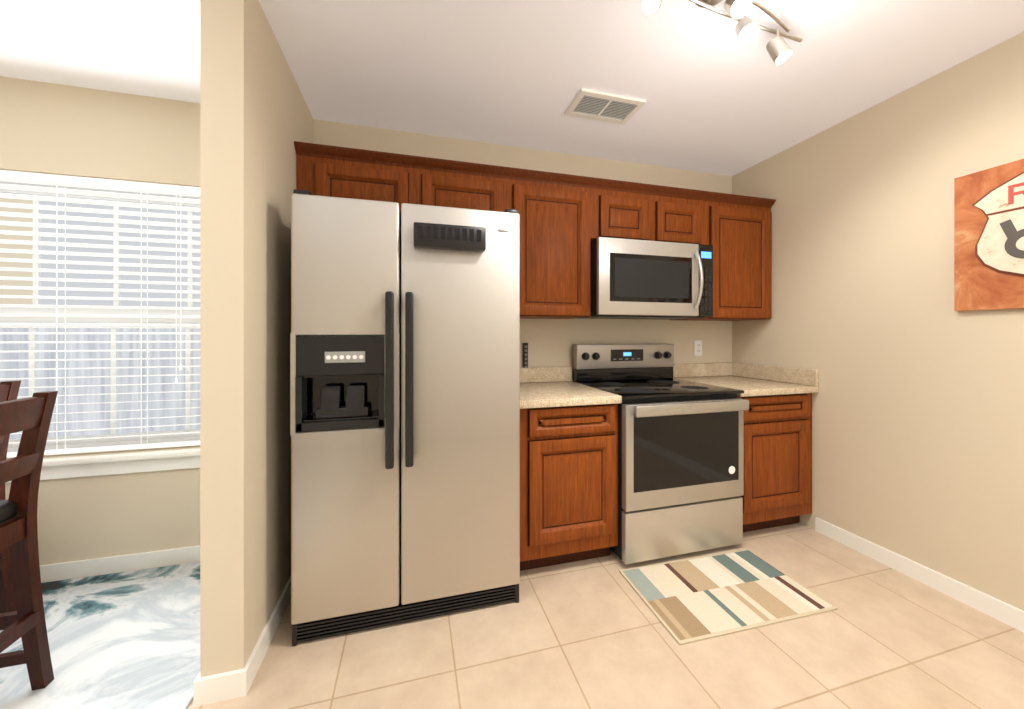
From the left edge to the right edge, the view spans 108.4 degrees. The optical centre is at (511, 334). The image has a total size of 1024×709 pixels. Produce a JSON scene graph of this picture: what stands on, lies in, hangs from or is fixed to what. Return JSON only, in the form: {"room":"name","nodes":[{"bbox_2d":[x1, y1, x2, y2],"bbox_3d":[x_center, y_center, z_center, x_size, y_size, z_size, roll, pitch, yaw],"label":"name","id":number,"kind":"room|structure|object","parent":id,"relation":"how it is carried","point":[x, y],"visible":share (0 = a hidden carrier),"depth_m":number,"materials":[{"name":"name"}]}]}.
{"room":"kitchen","nodes":[
{"label":"kitchen","id":0,"kind":"room"},
{"bbox_2d":[200,0,312,676],"bbox_3d":[-1.079,-0.013,1.662,0.123,2.440,0.900,0,0,-15],"label":"wall","id":1,"kind":"structure","parent":0,"point":[256,119],"depth_m":1.24,"materials":[{"name":"beige paint"}]},
{"bbox_2d":[193,672,227,706],"bbox_3d":[-1.138,1.166,1.620,0.013,0.082,0.873,0,0,-15],"label":"baseboard","id":2,"kind":"structure","parent":1,"relation":"attached to","point":[210,689],"depth_m":1.21,"materials":[{"name":"white wood"}]},
{"bbox_2d":[224,576,290,699],"bbox_3d":[-1.021,1.166,1.672,0.032,0.082,0.913,0,0,-15],"label":"baseboard","id":3,"kind":"structure","parent":1,"relation":"attached to","point":[237,683],"depth_m":1.31,"materials":[{"name":"white wood"}]},
{"bbox_2d":[0,76,731,564],"bbox_3d":[-1.058,-0.013,2.211,5.700,2.440,0.150,0,0,-15],"label":"wall","id":4,"kind":"structure","parent":0,"point":[66,130],"depth_m":1.92,"materials":[{"name":"beige paint"}]},
{"bbox_2d":[0,181,199,451],"bbox_3d":[-2.113,-0.093,1.955,1.330,1.400,0.070,0,0,-15],"label":"window","id":5,"kind":"structure","parent":4,"relation":"in","point":[82,443],"depth_m":1.95,"materials":[{"name":"white plastic"}]},
{"bbox_2d":[0,170,199,457],"bbox_3d":[-2.094,-0.098,1.884,1.318,1.386,0.062,0,0,-15],"label":"window blinds","id":6,"kind":"object","parent":5,"relation":"attached to","point":[65,181],"visible":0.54,"depth_m":1.88,"materials":[{"name":"white plastic"}]},
{"bbox_2d":[6,448,199,482],"bbox_3d":[-2.090,0.657,1.869,1.410,0.099,0.113,0,0,-15],"label":"window sill","id":7,"kind":"structure","parent":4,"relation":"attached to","point":[80,466],"depth_m":1.86,"materials":[{"name":"white"}]},
{"bbox_2d":[40,545,199,582],"bbox_3d":[-2.508,1.166,1.739,2.596,0.082,0.013,0,0,-15],"label":"baseboard","id":8,"kind":"structure","parent":4,"relation":"attached to","point":[168,557],"depth_m":1.87,"materials":[{"name":"white wood"}]},
{"bbox_2d":[294,141,509,211],"bbox_3d":[-0.577,-0.758,2.082,1.062,0.330,0.343,0,0,-15],"label":"upper cabinet","id":9,"kind":"object","parent":4,"relation":"attached to","point":[321,170],"depth_m":1.91,"materials":[{"name":"brown wood"}]},
{"bbox_2d":[523,343,527,367],"bbox_3d":[0.089,0.147,2.428,0.032,0.184,0.024,0,0,-15],"label":"strip","id":10,"kind":"object","parent":4,"relation":"attached to","point":[525,355],"visible":0.96,"depth_m":2.42,"materials":[{"name":"black plastic"}]},
{"bbox_2d":[510,167,597,318],"bbox_3d":[0.185,-0.514,2.286,0.514,0.818,0.343,0,0,-15],"label":"upper cabinet","id":11,"kind":"object","parent":4,"relation":"attached to","point":[565,219],"depth_m":2.13,"materials":[{"name":"brown wood"}]},
{"bbox_2d":[598,178,709,244],"bbox_3d":[0.822,-0.749,2.457,0.805,0.348,0.343,0,0,-15],"label":"upper cabinet","id":12,"kind":"object","parent":4,"relation":"attached to","point":[626,210],"depth_m":2.31,"materials":[{"name":"brown wood"}]},
{"bbox_2d":[577,237,712,319],"bbox_3d":[0.838,-0.335,2.394,0.797,0.456,0.471,0,0,-15],"label":"microwave","id":13,"kind":"object","parent":12,"relation":"attached to","point":[643,279],"visible":1,"depth_m":2.21,"materials":[{"name":"silver metal"}]},
{"bbox_2d":[694,340,701,355],"bbox_3d":[1.406,0.102,2.789,0.072,0.116,0.008,0,0,-15],"label":"electrical outlet","id":14,"kind":"object","parent":4,"relation":"attached to","point":[697,347],"visible":1,"depth_m":2.79,"materials":[{"name":"white plastic"}]},
{"bbox_2d":[674,192,775,320],"bbox_3d":[1.483,-0.514,2.634,0.565,0.818,0.343,0,0,-15],"label":"upper cabinet","id":15,"kind":"object","parent":4,"relation":"attached to","point":[740,225],"depth_m":2.48,"materials":[{"name":"brown wood"}]},
{"bbox_2d":[0,0,1023,175],"bbox_3d":[-0.444,-1.283,-0.083,6.000,0.100,4.900,0,0,-15],"label":"ceiling","id":16,"kind":"structure","parent":0,"point":[712,91],"depth_m":1.66,"materials":[{"name":"white paint"}]},
{"bbox_2d":[565,88,645,124],"bbox_3d":[0.500,-1.225,1.998,0.370,0.014,0.210,0,0,-15],"label":"ceiling vent","id":17,"kind":"object","parent":16,"relation":"in","point":[601,106],"visible":0.98,"depth_m":1.99,"materials":[{"name":"white metal"}]},
{"bbox_2d":[641,0,802,64],"bbox_3d":[0.736,-1.146,1.292,0.933,0.171,0.203,0,0,-15],"label":"spotlight fixture","id":18,"kind":"object","parent":16,"relation":"attached to","point":[779,49],"visible":1,"depth_m":1.33,"materials":[{"name":"silver metal"}]},
{"bbox_2d":[187,523,1023,708],"bbox_3d":[-0.444,1.257,-0.083,6.000,0.100,4.900,0,0,-15],"label":"floor","id":19,"kind":"structure","parent":0,"point":[593,633],"depth_m":1.39,"materials":[{"name":"beige tile"}]},
{"bbox_2d":[0,562,199,708],"bbox_3d":[-1.974,1.202,0.113,2.346,0.010,3.370,0,0,-15],"label":"dining rug","id":20,"kind":"object","parent":19,"relation":"on","point":[126,640],"depth_m":1.43,"materials":[{"name":"white fabric"}]},
{"bbox_2d":[0,380,20,612],"bbox_3d":[-2.317,0.697,1.308,0.532,1.000,0.450,0,0,-11],"label":"dining chair","id":21,"kind":"object","parent":20,"relation":"on","point":[9,390],"visible":0.58,"depth_m":1.55,"materials":[{"name":"brown wood"}]},
{"bbox_2d":[0,391,57,690],"bbox_3d":[-1.778,0.697,0.999,0.532,1.000,0.450,0,0,-15],"label":"dining chair","id":22,"kind":"object","parent":20,"relation":"on","point":[30,418],"visible":1,"depth_m":1.24,"materials":[{"name":"brown wood"}]},
{"bbox_2d":[290,189,519,645],"bbox_3d":[-0.491,0.321,1.853,0.920,1.772,0.777,0,0,-15],"label":"refrigerator","id":23,"kind":"object","parent":19,"relation":"on","point":[405,403],"visible":1,"depth_m":1.52,"materials":[{"name":"silver metal"}]},
{"bbox_2d":[520,404,617,570],"bbox_3d":[0.218,0.782,2.153,0.551,0.850,0.618,0,0,-15],"label":"base cabinet","id":24,"kind":"object","parent":19,"relation":"on","point":[568,484],"visible":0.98,"depth_m":1.86,"materials":[{"name":"brown wood"}]},
{"bbox_2d":[573,344,748,563],"bbox_3d":[0.867,0.637,2.264,0.754,1.140,0.705,0,0,-15],"label":"range","id":25,"kind":"object","parent":19,"relation":"on","point":[680,467],"visible":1,"depth_m":1.99,"materials":[{"name":"silver metal"}]},
{"bbox_2d":[619,549,836,644],"bbox_3d":[0.986,1.202,1.750,0.800,0.008,0.460,0,0,-13],"label":"kitchen mat","id":26,"kind":"object","parent":19,"relation":"on","point":[690,600],"visible":1,"depth_m":1.70,"materials":[{"name":"fabric"}]},
{"bbox_2d":[737,393,811,531],"bbox_3d":[1.505,0.782,2.498,0.593,0.850,0.618,0,0,-15],"label":"base cabinet","id":27,"kind":"object","parent":19,"relation":"on","point":[777,460],"visible":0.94,"depth_m":2.21,"materials":[{"name":"brown wood"}]},
{"bbox_2d":[520,362,818,408],"bbox_3d":[0.873,0.286,2.318,1.907,0.139,0.637,0,0,-15],"label":"countertop","id":28,"kind":"structure","parent":27,"relation":"on","point":[541,387],"depth_m":2.36,"materials":[{"name":"beige stone"}]},
{"bbox_2d":[732,32,1023,610],"bbox_3d":[2.382,-0.013,0.674,0.150,2.440,4.900,0,0,-15],"label":"wall","id":29,"kind":"structure","parent":0,"point":[918,427],"depth_m":1.86,"materials":[{"name":"beige paint"}]},
{"bbox_2d":[815,517,1023,632],"bbox_3d":[2.380,1.166,0.367,0.013,0.082,3.945,0,0,-15],"label":"baseboard","id":30,"kind":"structure","parent":29,"relation":"attached to","point":[1010,615],"depth_m":1.76,"materials":[{"name":"white wood"}]},
{"bbox_2d":[954,159,1023,310],"bbox_3d":[2.088,-0.407,1.385,0.045,0.601,0.605,0,0,-15],"label":"canvas","id":31,"kind":"object","parent":29,"relation":"attached to","point":[989,239],"visible":1,"depth_m":1.57,"materials":[{"name":"fabric"}]},
{"label":"outside","id":32,"kind":"structure","parent":0,"visible":0},
{"bbox_2d":[0,198,32,303],"bbox_3d":[-11.577,-1.493,5.631,6.550,6.600,0.200,0,0,-15],"label":"house","id":33,"kind":"structure","parent":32,"point":[15,265],"depth_m":6.35,"materials":[{"name":"beige"}]},
{"bbox_2d":[0,328,199,438],"bbox_3d":[-3.648,0.797,4.163,8.108,2.020,0.060,0,0,-15],"label":"fence","id":34,"kind":"object","parent":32,"point":[125,404],"visible":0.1,"depth_m":3.94,"materials":[{"name":"grey wood"}]}
]}

